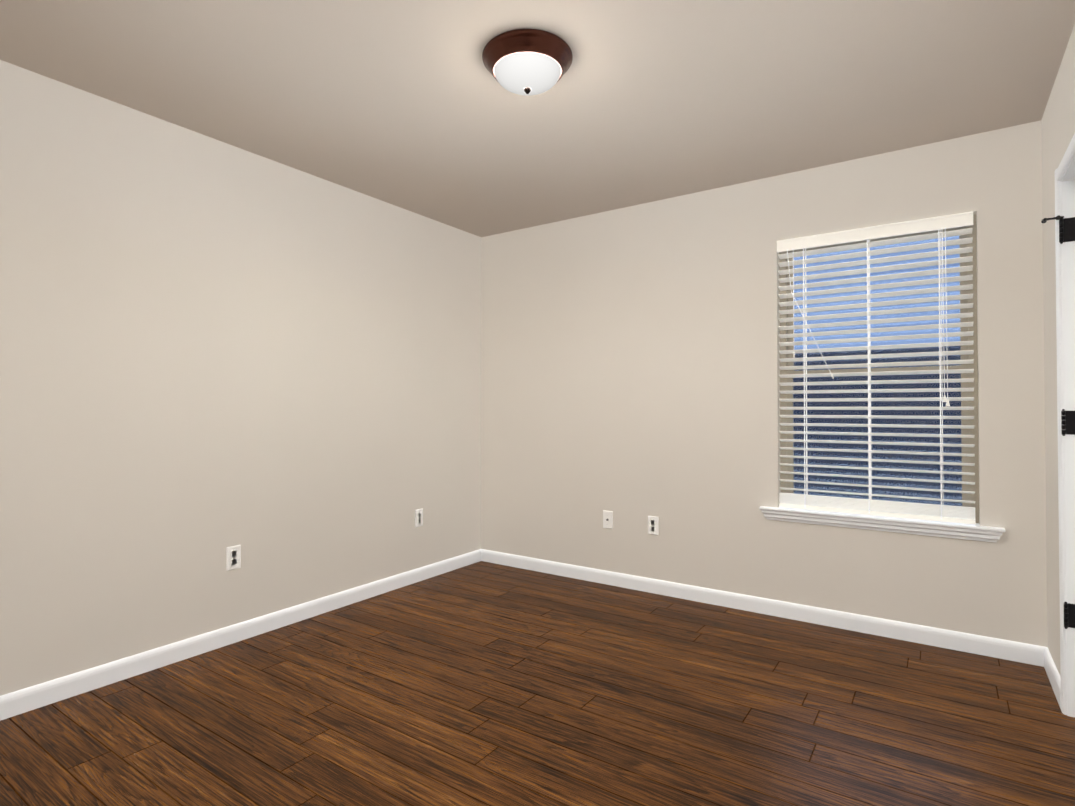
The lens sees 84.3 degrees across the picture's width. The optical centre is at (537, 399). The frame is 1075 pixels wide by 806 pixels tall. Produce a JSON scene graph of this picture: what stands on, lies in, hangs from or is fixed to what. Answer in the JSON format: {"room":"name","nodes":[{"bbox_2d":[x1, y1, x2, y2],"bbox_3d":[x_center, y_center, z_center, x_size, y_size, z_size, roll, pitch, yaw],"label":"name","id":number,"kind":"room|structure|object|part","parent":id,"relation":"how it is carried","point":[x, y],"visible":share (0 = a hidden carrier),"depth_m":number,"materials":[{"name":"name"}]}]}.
{"room":"empty bedroom","nodes":[
{"label":"empty bedroom","id":0,"kind":"room"},
{"bbox_2d":[0,60,480,695],"bbox_3d":[-1.537,-0.031,2.962,0.120,2.440,4.010,-1,-1,34],"label":"wall","id":1,"kind":"structure","parent":0,"point":[210,350],"depth_m":2.79,"materials":[{"name":"beige paint"}]},
{"bbox_2d":[226,545,240,570],"bbox_3d":[-1.488,0.775,2.909,0.008,0.115,0.070,-1,-1,34],"label":"electrical outlet","id":2,"kind":"object","parent":1,"relation":"attached to","point":[233,557],"visible":1,"depth_m":2.90,"materials":[{"name":"white plastic"}]},
{"bbox_2d":[0,549,479,720],"bbox_3d":[-1.482,1.145,2.908,0.014,0.086,3.770,-1,-1,34],"label":"baseboard","id":3,"kind":"structure","parent":1,"relation":"attached to","point":[18,702],"depth_m":2.77,"materials":[{"name":"white wood"}]},
{"bbox_2d":[415,508,422,526],"bbox_3d":[-0.785,0.785,3.940,0.008,0.115,0.070,-1,-1,34],"label":"electrical outlet","id":4,"kind":"object","parent":1,"relation":"attached to","point":[418,517],"visible":1,"depth_m":3.94,"materials":[{"name":"white plastic"}]},
{"bbox_2d":[0,561,1074,805],"bbox_3d":[-0.143,1.226,1.994,3.496,0.100,4.010,-1,-1,34],"label":"floor","id":5,"kind":"structure","parent":0,"point":[480,683],"depth_m":2.20,"materials":[{"name":"laminate"}]},
{"bbox_2d":[0,0,1074,236],"bbox_3d":[-0.143,-1.314,2.028,3.496,0.100,4.010,-1,-1,34],"label":"ceiling","id":6,"kind":"structure","parent":0,"point":[414,106],"depth_m":2.37,"materials":[{"name":"paint"}]},
{"bbox_2d":[482,28,572,95],"bbox_3d":[-0.037,-1.192,2.178,0.332,0.141,0.332,-1,-1,34],"label":"ceiling light","id":7,"kind":"object","parent":6,"relation":"attached to","point":[556,48],"depth_m":2.09,"materials":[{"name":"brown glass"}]},
{"bbox_3d":[-0.037,-1.175,2.178,0.246,0.066,0.246,-1,-1,34],"label":"flush-mount ceiling light shade","id":8,"kind":"part","parent":7,"relation":"part of","materials":[{"name":"white glass"}]},
{"bbox_3d":[-0.037,-1.132,2.178,0.027,0.022,0.027,-1,-1,34],"label":"flush-mount ceiling light cap","id":9,"kind":"part","parent":7,"relation":"part of","materials":[{"name":"brown metal"}]},
{"bbox_2d":[481,120,1046,646],"bbox_3d":[0.954,-0.022,3.618,3.256,2.440,0.120,-1,-1,34],"label":"wall","id":10,"kind":"structure","parent":0,"point":[631,368],"depth_m":3.45,"materials":[{"name":"beige paint"}]},
{"bbox_2d":[603,510,612,528],"bbox_3d":[0.455,0.782,3.863,0.070,0.115,0.018,-1,-1,34],"label":"outlet plate","id":11,"kind":"object","parent":10,"relation":"attached to","point":[608,519],"visible":1,"depth_m":3.86,"materials":[{"name":"white plastic"}]},
{"bbox_2d":[648,516,658,534],"bbox_3d":[0.718,0.783,3.689,0.070,0.115,0.008,-1,-1,34],"label":"electrical outlet","id":12,"kind":"object","parent":10,"relation":"attached to","point":[653,525],"visible":1,"depth_m":3.68,"materials":[{"name":"white plastic"}]},
{"bbox_2d":[480,549,1039,665],"bbox_3d":[0.928,1.154,3.538,3.226,0.086,0.014,-1,-1,34],"label":"baseboard","id":13,"kind":"structure","parent":10,"relation":"attached to","point":[1015,651],"depth_m":3.21,"materials":[{"name":"white wood"}]},
{"bbox_2d":[759,215,1005,542],"bbox_3d":[1.722,-0.110,3.071,1.078,1.550,0.159,-1,-1,34],"label":"window","id":14,"kind":"structure","parent":10,"relation":"in","point":[970,450],"depth_m":2.97,"materials":[{"name":"beige plastic"}]},
{"bbox_2d":[777,211,975,524],"bbox_3d":[1.704,-0.147,3.054,0.879,1.474,0.081,-1,-1,34],"label":"window blinds","id":15,"kind":"object","parent":14,"relation":"attached to","point":[937,512],"visible":1,"depth_m":3.03,"materials":[{"name":"white plastic"}]},
{"bbox_2d":[1041,24,1074,676],"bbox_3d":[1.252,-0.057,1.060,0.120,2.440,4.010,-1,-1,34],"label":"wall","id":16,"kind":"structure","parent":0,"point":[1058,124],"depth_m":2.45,"materials":[{"name":"beige paint"}]},
{"bbox_2d":[1040,646,1060,708],"bbox_3d":[2.125,1.139,2.443,0.014,0.086,0.435,-1,-1,34],"label":"baseboard","id":17,"kind":"structure","parent":16,"relation":"attached to","point":[1046,660],"depth_m":2.47,"materials":[{"name":"white wood"}]},
{"bbox_2d":[1041,215,1074,243],"bbox_3d":[1.969,-0.640,2.242,0.098,0.107,0.034,-1,-1,34],"label":"door hinge","id":18,"kind":"object","parent":16,"relation":"attached to","point":[1066,229],"visible":1,"depth_m":2.23,"materials":[{"name":"black metal"}]},
{"bbox_2d":[1055,133,1074,716],"bbox_3d":[1.801,0.145,1.874,0.135,2.057,0.892,-1,-1,34],"label":"door frame","id":19,"kind":"structure","parent":16,"relation":"attached to","point":[1065,251],"depth_m":2.22,"materials":[{"name":"white wood"}]},
{"bbox_2d":[1061,409,1074,435],"bbox_3d":[1.985,0.086,2.212,0.049,0.100,0.013,-1,-1,34],"label":"door hinge","id":20,"kind":"object","parent":16,"relation":"attached to","point":[1068,423],"visible":1,"depth_m":2.22,"materials":[{"name":"black metal"}]},
{"bbox_2d":[1064,602,1074,628],"bbox_3d":[1.985,0.803,2.202,0.049,0.100,0.013,-1,-1,34],"label":"door hinge","id":21,"kind":"object","parent":16,"relation":"attached to","point":[1069,614],"visible":1,"depth_m":2.21,"materials":[{"name":"black metal"}]},
{"label":"outside","id":22,"kind":"structure","parent":0,"visible":0},
{"bbox_2d":[794,236,959,349],"bbox_3d":[6.345,-3.002,7.352,20.000,9.500,0.300,-1,-1,34],"label":"sky","id":23,"kind":"structure","parent":22,"point":[897,333],"depth_m":8.23,"materials":[{"name":"blue"}]},
{"bbox_3d":[4.606,1.713,4.740,20.000,0.100,5.870,-1,-1,34],"label":"ground","id":24,"kind":"structure","parent":0,"visible":0},
{"bbox_2d":[793,346,961,505],"bbox_3d":[4.122,0.579,5.285,12.602,2.182,0.060,-1,-1,34],"label":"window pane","id":25,"kind":"object","parent":24,"relation":"on","point":[898,483],"depth_m":5.78,"materials":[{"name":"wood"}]}
]}

